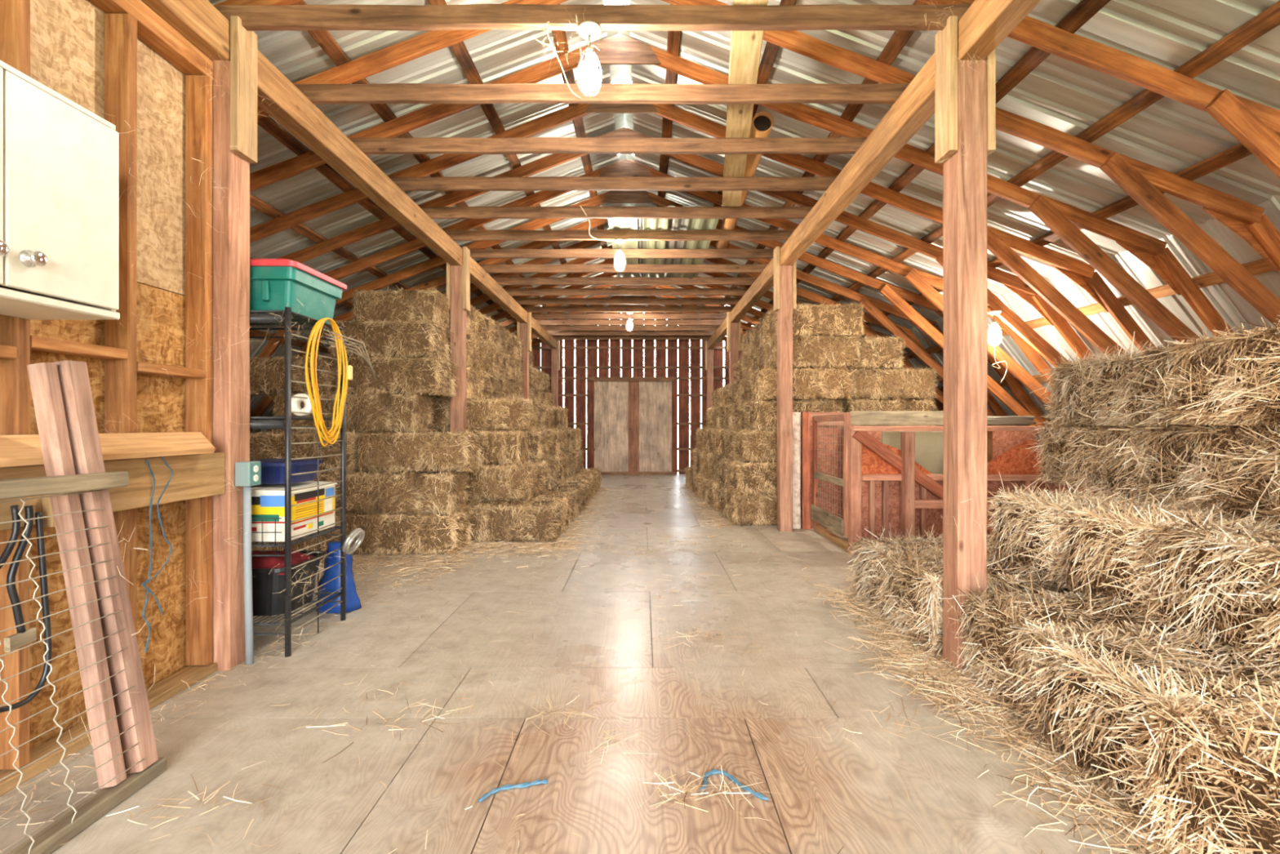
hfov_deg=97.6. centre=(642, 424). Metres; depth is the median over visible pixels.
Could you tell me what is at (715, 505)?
hay bale
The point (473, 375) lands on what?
hay bale
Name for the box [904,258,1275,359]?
roof purlin
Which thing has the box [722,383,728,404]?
hay bale
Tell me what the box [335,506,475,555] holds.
hay bale
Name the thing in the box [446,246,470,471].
timber post
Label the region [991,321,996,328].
socket
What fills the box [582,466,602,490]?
hay bale
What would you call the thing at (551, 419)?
hay bale
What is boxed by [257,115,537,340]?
purlin
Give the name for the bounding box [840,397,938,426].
hay bale
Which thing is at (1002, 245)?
roof truss
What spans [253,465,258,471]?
socket
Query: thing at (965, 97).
timber post
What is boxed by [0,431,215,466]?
board
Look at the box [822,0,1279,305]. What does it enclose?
purlin
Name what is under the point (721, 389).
hay bale
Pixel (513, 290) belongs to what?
roof truss
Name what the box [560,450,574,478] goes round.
hay bale
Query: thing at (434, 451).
hay bale
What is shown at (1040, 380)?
roof purlin
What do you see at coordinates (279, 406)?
hay bale
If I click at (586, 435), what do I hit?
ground
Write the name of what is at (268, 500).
carton
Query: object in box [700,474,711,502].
hay bale
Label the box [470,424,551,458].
hay bale
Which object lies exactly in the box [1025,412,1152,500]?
hay bale
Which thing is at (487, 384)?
hay bale
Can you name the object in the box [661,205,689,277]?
sheet
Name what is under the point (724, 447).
hay bale
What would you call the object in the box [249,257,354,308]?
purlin
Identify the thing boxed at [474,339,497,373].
hay bale
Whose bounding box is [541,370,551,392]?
hay bale
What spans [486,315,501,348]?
hay bale
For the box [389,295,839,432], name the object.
roof truss
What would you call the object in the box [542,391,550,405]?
hay bale
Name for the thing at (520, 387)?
hay bale
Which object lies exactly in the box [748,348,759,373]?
hay bale
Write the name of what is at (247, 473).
outlet box
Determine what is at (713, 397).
hay bale
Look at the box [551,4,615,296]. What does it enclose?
purlin
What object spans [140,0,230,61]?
beam
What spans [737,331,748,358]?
hay bale
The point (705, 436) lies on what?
hay bale
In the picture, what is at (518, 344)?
hay bale
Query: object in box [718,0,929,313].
purlin
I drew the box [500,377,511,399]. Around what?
hay bale
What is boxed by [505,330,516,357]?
hay bale
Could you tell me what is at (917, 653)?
straw
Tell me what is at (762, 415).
hay bale
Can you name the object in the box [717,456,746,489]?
hay bale
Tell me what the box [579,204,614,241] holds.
cable
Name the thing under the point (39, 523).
hose
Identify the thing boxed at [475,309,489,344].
hay bale
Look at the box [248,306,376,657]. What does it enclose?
wire rack
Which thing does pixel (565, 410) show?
hay bale
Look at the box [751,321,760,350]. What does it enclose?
hay bale
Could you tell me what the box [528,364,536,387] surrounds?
hay bale
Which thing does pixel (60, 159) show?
upper cabinet
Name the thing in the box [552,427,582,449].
hay bale
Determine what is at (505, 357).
hay bale
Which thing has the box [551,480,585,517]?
hay bale
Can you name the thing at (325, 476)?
hay bale
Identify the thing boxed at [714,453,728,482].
hay bale
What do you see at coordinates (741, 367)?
hay bale
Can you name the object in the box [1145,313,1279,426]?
hay bale
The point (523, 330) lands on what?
timber post
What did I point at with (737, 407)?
hay bale
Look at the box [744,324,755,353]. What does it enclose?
hay bale
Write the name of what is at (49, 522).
wood block
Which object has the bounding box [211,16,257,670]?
timber post
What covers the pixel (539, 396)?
hay bale
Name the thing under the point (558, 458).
hay bale
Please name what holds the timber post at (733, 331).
on the floor
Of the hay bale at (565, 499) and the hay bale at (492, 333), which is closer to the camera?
the hay bale at (565, 499)
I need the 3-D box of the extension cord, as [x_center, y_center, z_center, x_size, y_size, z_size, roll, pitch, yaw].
[-1.748,-0.234,3.130,0.043,0.715,0.417,0,0,0]
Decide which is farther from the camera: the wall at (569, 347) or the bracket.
the wall at (569, 347)
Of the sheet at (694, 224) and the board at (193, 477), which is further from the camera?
the sheet at (694, 224)
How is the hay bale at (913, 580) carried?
on the floor
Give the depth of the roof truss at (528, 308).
9.52 m
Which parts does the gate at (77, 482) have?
rail, rail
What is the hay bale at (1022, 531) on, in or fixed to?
on the hay bale at (913, 580)
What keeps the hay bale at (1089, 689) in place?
on the floor
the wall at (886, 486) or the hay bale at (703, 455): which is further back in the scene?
the hay bale at (703, 455)
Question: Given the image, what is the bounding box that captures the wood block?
[40,494,54,527]
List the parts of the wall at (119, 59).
plate, plate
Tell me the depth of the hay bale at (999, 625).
2.33 m
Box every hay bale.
[249,352,348,396]
[249,429,372,471]
[251,511,350,551]
[266,390,377,432]
[311,468,356,513]
[321,382,435,432]
[324,315,452,360]
[328,352,459,397]
[334,462,473,515]
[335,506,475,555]
[346,423,485,472]
[349,281,451,329]
[386,395,449,431]
[429,365,484,399]
[436,394,537,431]
[447,332,484,369]
[464,460,541,501]
[466,304,483,337]
[466,497,565,542]
[469,426,531,464]
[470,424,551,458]
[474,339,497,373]
[474,492,573,533]
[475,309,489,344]
[478,369,495,399]
[481,459,551,494]
[483,426,557,456]
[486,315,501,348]
[491,373,504,399]
[492,344,506,376]
[497,320,511,353]
[498,350,513,378]
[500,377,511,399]
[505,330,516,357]
[506,353,519,381]
[506,378,519,399]
[511,331,524,361]
[511,358,524,383]
[513,381,524,399]
[526,456,559,489]
[528,346,535,366]
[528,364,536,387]
[528,386,537,402]
[528,454,565,484]
[532,401,546,429]
[533,366,542,389]
[534,387,542,404]
[537,369,547,391]
[537,488,577,522]
[539,389,544,404]
[540,402,555,428]
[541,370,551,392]
[541,403,552,429]
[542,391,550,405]
[542,404,564,428]
[542,424,568,454]
[546,392,554,406]
[547,425,577,451]
[548,452,571,482]
[550,426,571,452]
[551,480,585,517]
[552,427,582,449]
[555,404,568,428]
[555,479,588,511]
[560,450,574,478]
[561,475,592,506]
[566,449,580,475]
[568,473,593,501]
[571,446,584,471]
[574,471,597,496]
[577,469,599,493]
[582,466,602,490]
[684,465,692,488]
[688,446,697,470]
[689,469,697,488]
[691,469,701,493]
[693,426,706,448]
[693,471,706,497]
[695,448,705,472]
[699,426,717,451]
[699,449,712,475]
[700,425,711,449]
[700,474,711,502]
[701,450,721,477]
[702,407,712,427]
[704,476,718,506]
[706,427,719,453]
[706,480,722,512]
[708,451,727,480]
[711,389,715,408]
[711,403,723,427]
[711,426,733,454]
[712,405,718,427]
[713,385,719,406]
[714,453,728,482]
[715,484,729,519]
[716,387,723,406]
[717,426,737,456]
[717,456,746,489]
[718,400,727,428]
[722,382,731,404]
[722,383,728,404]
[722,401,737,429]
[724,426,768,459]
[724,484,801,526]
[726,379,738,404]
[728,457,801,494]
[732,358,741,381]
[732,401,745,430]
[733,377,743,402]
[733,426,801,462]
[735,399,751,430]
[736,355,745,379]
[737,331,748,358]
[739,374,750,402]
[742,351,753,377]
[742,369,829,400]
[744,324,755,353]
[744,397,844,431]
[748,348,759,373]
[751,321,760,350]
[751,364,856,400]
[755,310,770,346]
[755,342,766,371]
[763,331,863,368]
[765,299,866,339]
[840,365,942,400]
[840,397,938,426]
[840,524,996,619]
[854,333,906,369]
[875,540,1093,656]
[947,572,1185,732]
[986,470,1191,586]
[1013,599,1279,835]
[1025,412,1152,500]
[1029,329,1251,426]
[1044,479,1279,625]
[1119,497,1279,679]
[1120,417,1279,524]
[1120,671,1279,853]
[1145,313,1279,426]
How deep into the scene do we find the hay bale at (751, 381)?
7.22 m
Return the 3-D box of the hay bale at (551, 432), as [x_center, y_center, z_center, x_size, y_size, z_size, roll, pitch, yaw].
[-1.777,0.222,7.812,1.163,0.440,0.626,0,0,1]
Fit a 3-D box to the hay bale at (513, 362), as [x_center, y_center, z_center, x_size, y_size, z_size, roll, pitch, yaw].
[-2.438,-0.884,8.392,1.192,0.479,0.626,0,0,0]
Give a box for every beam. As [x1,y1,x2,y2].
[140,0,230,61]
[257,50,462,266]
[470,256,527,323]
[531,316,557,349]
[707,317,726,349]
[730,258,773,323]
[779,53,934,266]
[957,0,1040,60]
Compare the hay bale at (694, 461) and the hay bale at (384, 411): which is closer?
the hay bale at (384, 411)
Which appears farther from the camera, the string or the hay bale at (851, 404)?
the hay bale at (851, 404)
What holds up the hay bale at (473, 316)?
on the hay bale at (473, 347)
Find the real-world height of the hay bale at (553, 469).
0.439 m
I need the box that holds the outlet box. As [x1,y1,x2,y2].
[235,461,261,664]
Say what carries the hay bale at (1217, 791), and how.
on the floor
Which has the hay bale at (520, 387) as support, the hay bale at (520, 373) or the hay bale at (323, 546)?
the hay bale at (520, 373)
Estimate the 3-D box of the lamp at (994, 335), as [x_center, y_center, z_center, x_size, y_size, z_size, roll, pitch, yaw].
[3.260,-0.883,5.186,0.120,0.317,0.120,0,0,0]
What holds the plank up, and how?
on the roof truss at (1002, 245)
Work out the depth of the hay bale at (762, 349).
7.16 m
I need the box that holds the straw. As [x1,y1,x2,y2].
[0,475,1180,853]
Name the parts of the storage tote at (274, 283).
lid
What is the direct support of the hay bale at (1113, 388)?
on the hay bale at (1094, 453)
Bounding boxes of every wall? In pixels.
[0,0,217,795]
[419,311,742,474]
[792,410,1035,528]
[847,425,1122,554]
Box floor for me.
[0,473,1178,853]
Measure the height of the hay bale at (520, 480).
0.451 m
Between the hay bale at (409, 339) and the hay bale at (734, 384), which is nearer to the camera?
the hay bale at (409, 339)
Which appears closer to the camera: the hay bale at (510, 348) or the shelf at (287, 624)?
the shelf at (287, 624)
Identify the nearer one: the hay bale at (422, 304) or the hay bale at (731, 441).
the hay bale at (422, 304)
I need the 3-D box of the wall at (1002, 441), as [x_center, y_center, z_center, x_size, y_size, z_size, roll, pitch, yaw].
[3.024,0.509,6.237,2.752,1.315,0.076,0,0,0]
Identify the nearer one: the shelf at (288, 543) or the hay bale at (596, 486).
the shelf at (288, 543)
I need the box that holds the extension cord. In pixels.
[305,317,352,446]
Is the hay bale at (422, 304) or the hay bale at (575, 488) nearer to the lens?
the hay bale at (422, 304)
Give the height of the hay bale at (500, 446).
0.448 m
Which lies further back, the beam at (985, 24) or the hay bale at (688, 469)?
the hay bale at (688, 469)
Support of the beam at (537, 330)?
on the timber post at (523, 330)
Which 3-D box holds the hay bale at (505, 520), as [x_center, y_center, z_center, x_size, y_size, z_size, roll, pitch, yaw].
[-1.375,0.941,5.756,1.203,0.478,0.626,0,0,-1]
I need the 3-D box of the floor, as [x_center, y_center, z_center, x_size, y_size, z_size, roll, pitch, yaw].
[-0.100,1.267,5.000,11.000,0.200,16.400,0,0,0]
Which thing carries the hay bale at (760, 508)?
on the floor
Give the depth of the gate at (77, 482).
1.74 m
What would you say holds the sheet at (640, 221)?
on the sheet at (614, 224)
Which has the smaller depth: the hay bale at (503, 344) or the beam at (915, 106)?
the beam at (915, 106)
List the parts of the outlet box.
plate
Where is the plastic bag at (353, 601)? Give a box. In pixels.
[315,541,361,613]
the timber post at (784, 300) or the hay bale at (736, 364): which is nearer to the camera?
the timber post at (784, 300)
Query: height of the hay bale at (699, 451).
0.436 m
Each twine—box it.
[142,458,155,652]
[144,456,173,614]
[478,778,547,801]
[699,768,768,799]
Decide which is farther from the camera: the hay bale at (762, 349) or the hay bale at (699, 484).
the hay bale at (699, 484)
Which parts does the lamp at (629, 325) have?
bulb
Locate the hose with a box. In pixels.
[0,511,51,712]
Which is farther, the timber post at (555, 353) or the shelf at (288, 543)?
the timber post at (555, 353)
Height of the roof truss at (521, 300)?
3.056 m
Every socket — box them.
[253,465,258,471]
[253,474,258,481]
[345,365,352,380]
[585,47,593,60]
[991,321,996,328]
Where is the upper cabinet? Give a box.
[0,60,119,319]
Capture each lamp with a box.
[577,21,601,97]
[613,239,625,271]
[626,311,633,331]
[987,310,1002,346]
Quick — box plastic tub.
[249,458,322,484]
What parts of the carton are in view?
printed panel, lid, printed panel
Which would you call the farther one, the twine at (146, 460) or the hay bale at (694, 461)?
the hay bale at (694, 461)
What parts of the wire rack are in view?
post, post, wire coil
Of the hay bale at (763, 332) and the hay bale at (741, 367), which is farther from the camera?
the hay bale at (741, 367)
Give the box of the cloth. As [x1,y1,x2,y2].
[251,549,323,574]
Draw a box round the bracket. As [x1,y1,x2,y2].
[0,505,36,652]
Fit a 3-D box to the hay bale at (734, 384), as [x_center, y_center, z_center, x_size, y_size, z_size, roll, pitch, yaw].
[1.895,-0.504,8.608,1.185,0.434,0.630,0,0,0]
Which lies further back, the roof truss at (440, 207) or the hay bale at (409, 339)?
the hay bale at (409, 339)
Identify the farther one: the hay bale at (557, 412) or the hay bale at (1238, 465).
the hay bale at (557, 412)
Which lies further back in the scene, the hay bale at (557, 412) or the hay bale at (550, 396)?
the hay bale at (550, 396)
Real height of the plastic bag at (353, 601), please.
0.420 m
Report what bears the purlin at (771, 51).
attached to the roof truss at (896, 295)
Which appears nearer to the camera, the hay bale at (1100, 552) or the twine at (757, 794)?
the twine at (757, 794)
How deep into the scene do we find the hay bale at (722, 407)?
8.59 m
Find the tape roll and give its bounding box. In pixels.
[291,393,315,416]
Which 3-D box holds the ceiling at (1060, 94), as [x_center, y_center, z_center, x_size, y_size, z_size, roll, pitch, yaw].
[2.708,-0.924,5.068,5.587,3.746,16.737,0,0,0]
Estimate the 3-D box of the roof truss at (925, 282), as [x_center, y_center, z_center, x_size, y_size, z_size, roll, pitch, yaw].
[-0.170,-1.228,5.835,10.116,3.056,0.103,0,0,0]
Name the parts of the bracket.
tool handle, foot plate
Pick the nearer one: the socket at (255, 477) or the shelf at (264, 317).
the socket at (255, 477)
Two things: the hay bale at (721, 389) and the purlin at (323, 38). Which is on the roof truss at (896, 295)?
the purlin at (323, 38)
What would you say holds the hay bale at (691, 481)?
on the floor
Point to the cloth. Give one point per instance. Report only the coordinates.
(297, 557)
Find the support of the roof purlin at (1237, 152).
attached to the roof truss at (551, 332)
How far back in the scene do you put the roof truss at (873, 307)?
7.03 m
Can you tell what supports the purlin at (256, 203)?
attached to the roof truss at (440, 207)
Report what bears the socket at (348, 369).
attached to the extension cord
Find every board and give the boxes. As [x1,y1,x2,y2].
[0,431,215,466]
[0,452,225,530]
[986,415,1035,425]
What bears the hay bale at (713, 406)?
on the hay bale at (702, 444)
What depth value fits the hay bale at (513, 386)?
8.42 m
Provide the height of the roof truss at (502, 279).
3.056 m
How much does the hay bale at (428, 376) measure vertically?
0.459 m
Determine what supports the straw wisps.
attached to the wall at (119, 59)
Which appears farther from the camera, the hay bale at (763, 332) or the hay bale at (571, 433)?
the hay bale at (571, 433)
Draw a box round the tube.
[715,111,773,248]
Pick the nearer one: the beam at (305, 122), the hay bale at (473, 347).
the beam at (305, 122)
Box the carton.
[251,480,337,542]
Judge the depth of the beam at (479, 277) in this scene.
7.58 m
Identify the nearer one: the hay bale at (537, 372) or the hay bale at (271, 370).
the hay bale at (271, 370)
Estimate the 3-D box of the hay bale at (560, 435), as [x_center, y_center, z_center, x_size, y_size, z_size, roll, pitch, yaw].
[-1.715,0.211,8.302,1.208,0.486,0.626,1,0,1]
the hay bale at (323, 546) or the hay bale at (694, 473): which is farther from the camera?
the hay bale at (694, 473)
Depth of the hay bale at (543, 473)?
6.54 m
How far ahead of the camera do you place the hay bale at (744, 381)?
7.66 m
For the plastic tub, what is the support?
on the carton
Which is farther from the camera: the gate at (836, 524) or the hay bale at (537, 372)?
the hay bale at (537, 372)
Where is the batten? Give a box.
[813,524,847,551]
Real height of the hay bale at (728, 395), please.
0.474 m
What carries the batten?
on the floor
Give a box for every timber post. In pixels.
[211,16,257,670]
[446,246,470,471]
[516,311,531,399]
[551,340,559,406]
[705,340,713,426]
[726,311,741,383]
[773,246,796,531]
[934,16,995,670]
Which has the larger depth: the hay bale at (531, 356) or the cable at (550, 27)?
the hay bale at (531, 356)
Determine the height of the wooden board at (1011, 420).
0.102 m
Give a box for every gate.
[0,360,166,853]
[810,413,850,537]
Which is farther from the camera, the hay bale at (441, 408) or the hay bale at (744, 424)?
the hay bale at (744, 424)
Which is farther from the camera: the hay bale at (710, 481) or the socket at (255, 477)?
the hay bale at (710, 481)
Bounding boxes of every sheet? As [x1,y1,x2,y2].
[607,218,638,277]
[637,218,644,277]
[643,218,668,277]
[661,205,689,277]
[675,218,719,277]
[881,431,992,474]
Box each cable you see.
[546,26,581,98]
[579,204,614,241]
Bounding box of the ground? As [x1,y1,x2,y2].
[586,435,689,473]
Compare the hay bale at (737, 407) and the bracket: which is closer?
the bracket
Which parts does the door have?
sill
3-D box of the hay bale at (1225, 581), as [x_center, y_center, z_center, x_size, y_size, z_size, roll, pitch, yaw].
[2.497,0.530,1.953,1.310,0.510,0.811,0,0,1]
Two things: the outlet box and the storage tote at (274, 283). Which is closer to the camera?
the outlet box
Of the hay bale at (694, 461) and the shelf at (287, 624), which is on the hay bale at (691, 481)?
the hay bale at (694, 461)
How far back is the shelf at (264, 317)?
3.00 m
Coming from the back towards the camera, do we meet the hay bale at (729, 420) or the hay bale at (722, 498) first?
the hay bale at (729, 420)
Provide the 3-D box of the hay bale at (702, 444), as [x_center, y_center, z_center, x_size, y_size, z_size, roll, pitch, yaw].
[1.249,0.220,9.559,0.508,0.449,0.628,0,0,1]
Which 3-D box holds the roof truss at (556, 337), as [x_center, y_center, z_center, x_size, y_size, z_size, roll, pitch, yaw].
[-0.170,-1.228,12.678,10.116,3.056,0.103,0,0,0]
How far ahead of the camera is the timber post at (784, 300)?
6.09 m
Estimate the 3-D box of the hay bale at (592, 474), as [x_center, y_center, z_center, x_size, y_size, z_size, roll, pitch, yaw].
[-1.324,0.956,9.074,1.186,0.439,0.630,0,0,1]
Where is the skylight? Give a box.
[606,30,635,206]
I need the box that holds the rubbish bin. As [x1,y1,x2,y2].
[251,550,326,615]
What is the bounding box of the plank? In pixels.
[721,0,768,206]
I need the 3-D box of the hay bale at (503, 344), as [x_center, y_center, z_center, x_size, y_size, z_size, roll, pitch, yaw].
[-2.472,-1.251,7.920,1.190,0.468,0.626,0,0,0]
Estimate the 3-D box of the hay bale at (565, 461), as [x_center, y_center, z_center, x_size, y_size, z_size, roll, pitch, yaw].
[-1.619,0.575,8.042,1.206,0.480,0.626,0,0,2]
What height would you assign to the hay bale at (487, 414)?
0.480 m
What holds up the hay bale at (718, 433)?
on the hay bale at (714, 457)
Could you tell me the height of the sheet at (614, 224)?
0.020 m
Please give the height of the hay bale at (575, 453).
0.442 m
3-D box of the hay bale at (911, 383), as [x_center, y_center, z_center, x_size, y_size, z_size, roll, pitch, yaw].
[2.947,-0.521,6.776,1.155,0.467,0.626,0,0,0]
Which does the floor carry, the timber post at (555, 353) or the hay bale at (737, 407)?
the timber post at (555, 353)
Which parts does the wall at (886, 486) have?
corner post, panel, rail, rail, rail, panel, panel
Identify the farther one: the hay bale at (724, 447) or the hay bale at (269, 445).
the hay bale at (724, 447)
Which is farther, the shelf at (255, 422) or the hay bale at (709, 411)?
the hay bale at (709, 411)
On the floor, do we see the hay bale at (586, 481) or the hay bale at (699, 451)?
the hay bale at (586, 481)
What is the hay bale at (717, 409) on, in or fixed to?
on the hay bale at (705, 436)
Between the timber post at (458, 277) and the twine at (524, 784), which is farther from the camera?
the timber post at (458, 277)
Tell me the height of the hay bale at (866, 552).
0.516 m
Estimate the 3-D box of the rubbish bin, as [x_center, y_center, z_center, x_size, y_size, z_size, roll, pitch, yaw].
[-2.110,0.871,3.080,0.580,0.257,0.420,0,0,0]
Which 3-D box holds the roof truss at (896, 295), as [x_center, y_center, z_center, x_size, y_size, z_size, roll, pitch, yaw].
[-0.170,-1.228,6.457,10.116,3.056,0.103,0,0,0]
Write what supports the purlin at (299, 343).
attached to the ceiling at (495, 54)
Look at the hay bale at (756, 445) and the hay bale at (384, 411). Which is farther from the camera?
the hay bale at (756, 445)
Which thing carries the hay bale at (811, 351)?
on the hay bale at (830, 383)
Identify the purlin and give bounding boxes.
[248,329,332,354]
[249,193,410,290]
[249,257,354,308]
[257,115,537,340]
[290,0,548,313]
[427,0,589,313]
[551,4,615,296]
[651,4,681,296]
[680,0,796,313]
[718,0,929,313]
[741,0,1111,330]
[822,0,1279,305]
[853,374,1046,399]
[862,142,1252,324]
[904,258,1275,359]
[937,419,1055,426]
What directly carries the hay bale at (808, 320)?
on the hay bale at (811, 351)
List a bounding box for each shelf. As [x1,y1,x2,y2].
[248,310,343,337]
[249,416,338,429]
[251,517,342,556]
[253,591,342,635]
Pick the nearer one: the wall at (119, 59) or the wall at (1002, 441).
the wall at (119, 59)
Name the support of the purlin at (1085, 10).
attached to the roof truss at (896, 295)
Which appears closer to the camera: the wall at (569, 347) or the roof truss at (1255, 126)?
the roof truss at (1255, 126)
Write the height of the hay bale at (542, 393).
0.440 m
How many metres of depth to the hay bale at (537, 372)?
10.33 m
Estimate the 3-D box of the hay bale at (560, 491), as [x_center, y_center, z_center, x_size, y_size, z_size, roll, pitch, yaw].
[-1.371,0.951,6.691,1.176,0.450,0.632,0,0,1]
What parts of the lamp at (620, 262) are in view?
bulb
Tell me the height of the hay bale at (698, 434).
0.474 m
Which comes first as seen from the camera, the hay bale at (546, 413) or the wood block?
the wood block
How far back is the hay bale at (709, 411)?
9.92 m
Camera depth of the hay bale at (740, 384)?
8.15 m
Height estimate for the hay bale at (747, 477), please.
0.448 m
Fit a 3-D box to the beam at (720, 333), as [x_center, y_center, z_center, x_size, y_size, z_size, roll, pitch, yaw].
[1.561,-1.818,11.330,0.131,0.197,3.456,0,0,0]
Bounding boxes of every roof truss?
[137,103,1156,355]
[213,0,1279,177]
[248,159,1054,408]
[249,34,1234,342]
[249,205,1016,431]
[257,0,1279,326]
[257,191,1048,437]
[270,240,943,431]
[276,127,1095,368]
[304,244,943,432]
[377,284,753,432]
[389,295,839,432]
[402,304,742,432]
[417,311,742,432]
[477,257,937,426]
[488,272,768,320]
[498,284,759,328]
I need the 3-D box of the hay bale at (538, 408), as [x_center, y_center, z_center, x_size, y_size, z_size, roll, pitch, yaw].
[-1.985,-0.144,8.019,1.174,0.447,0.632,0,0,-1]
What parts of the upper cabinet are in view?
door, knob, knob, trim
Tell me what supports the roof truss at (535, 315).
on the beam at (720, 333)
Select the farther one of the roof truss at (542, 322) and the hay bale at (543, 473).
the roof truss at (542, 322)
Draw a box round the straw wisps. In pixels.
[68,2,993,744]
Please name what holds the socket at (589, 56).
attached to the lamp at (589, 74)
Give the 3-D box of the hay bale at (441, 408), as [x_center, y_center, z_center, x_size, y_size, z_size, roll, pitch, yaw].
[-2.623,-0.144,6.428,1.120,0.466,0.632,-1,0,1]
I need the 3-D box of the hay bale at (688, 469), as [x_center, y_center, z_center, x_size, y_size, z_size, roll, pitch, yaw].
[1.350,0.957,10.427,1.185,0.436,0.630,0,0,0]
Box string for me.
[991,346,1007,382]
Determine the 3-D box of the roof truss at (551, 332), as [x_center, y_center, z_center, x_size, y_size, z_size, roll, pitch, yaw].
[-0.170,-1.228,12.056,10.116,3.056,0.103,0,0,0]
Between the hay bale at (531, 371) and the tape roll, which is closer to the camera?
the tape roll
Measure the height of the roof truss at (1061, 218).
3.056 m
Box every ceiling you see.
[160,0,622,433]
[629,0,1279,439]
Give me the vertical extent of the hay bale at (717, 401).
0.478 m
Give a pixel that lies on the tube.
(762, 125)
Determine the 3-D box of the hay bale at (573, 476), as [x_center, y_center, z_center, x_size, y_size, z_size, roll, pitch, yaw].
[-1.313,0.953,8.568,1.165,0.450,0.626,0,0,-1]
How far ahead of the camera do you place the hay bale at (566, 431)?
8.80 m
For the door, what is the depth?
13.07 m
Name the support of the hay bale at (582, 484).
on the floor
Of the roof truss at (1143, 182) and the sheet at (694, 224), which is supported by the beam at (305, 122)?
the roof truss at (1143, 182)
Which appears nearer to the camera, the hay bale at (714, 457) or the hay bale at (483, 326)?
the hay bale at (483, 326)
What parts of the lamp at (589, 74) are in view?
bulb, stem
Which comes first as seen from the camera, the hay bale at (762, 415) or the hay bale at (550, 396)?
the hay bale at (762, 415)
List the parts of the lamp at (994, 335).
bulb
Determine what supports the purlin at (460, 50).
attached to the roof truss at (896, 295)
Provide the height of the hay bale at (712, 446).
0.472 m
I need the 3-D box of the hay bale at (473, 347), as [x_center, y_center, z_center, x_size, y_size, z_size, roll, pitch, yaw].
[-2.442,-0.872,6.486,1.154,0.443,0.626,0,0,1]
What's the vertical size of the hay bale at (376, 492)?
0.486 m
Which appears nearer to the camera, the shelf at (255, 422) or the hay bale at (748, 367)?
the shelf at (255, 422)
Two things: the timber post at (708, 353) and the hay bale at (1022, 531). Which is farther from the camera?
the timber post at (708, 353)
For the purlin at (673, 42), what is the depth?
4.29 m
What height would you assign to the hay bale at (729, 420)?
0.463 m
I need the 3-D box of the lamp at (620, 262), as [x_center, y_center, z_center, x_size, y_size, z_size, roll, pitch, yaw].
[-0.235,-1.745,5.810,0.121,0.317,0.120,0,0,0]
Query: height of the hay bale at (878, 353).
0.433 m
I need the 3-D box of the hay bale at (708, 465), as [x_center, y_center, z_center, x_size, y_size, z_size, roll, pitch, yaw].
[1.520,0.575,8.572,1.202,0.473,0.626,0,0,-1]
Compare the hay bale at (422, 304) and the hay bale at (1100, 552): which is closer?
the hay bale at (1100, 552)
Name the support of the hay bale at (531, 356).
on the hay bale at (531, 371)
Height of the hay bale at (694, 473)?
0.468 m
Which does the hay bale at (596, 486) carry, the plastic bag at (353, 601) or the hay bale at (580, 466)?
the hay bale at (580, 466)
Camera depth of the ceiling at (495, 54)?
4.46 m
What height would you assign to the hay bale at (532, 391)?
0.446 m
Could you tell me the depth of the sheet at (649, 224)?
6.24 m
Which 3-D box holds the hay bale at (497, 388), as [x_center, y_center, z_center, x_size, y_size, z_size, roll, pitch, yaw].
[-2.422,-0.504,7.434,1.174,0.436,0.630,0,0,0]
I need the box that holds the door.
[588,375,676,474]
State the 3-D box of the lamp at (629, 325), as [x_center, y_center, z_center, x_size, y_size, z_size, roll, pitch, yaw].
[-0.215,-1.745,9.542,0.121,0.317,0.120,0,0,0]
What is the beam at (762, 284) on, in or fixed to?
on the timber post at (733, 331)
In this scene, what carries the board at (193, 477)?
attached to the wall at (119, 59)
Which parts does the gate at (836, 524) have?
rail, rail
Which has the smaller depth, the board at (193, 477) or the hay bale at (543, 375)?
the board at (193, 477)
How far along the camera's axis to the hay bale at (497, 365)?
7.47 m
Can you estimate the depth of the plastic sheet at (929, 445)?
5.42 m
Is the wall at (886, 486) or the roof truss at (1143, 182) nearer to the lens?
the roof truss at (1143, 182)
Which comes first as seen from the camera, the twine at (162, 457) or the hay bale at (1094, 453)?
the twine at (162, 457)
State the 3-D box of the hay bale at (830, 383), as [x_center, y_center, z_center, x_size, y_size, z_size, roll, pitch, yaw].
[1.901,-0.507,6.686,1.165,0.448,0.626,0,0,2]
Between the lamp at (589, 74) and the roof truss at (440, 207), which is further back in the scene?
the roof truss at (440, 207)

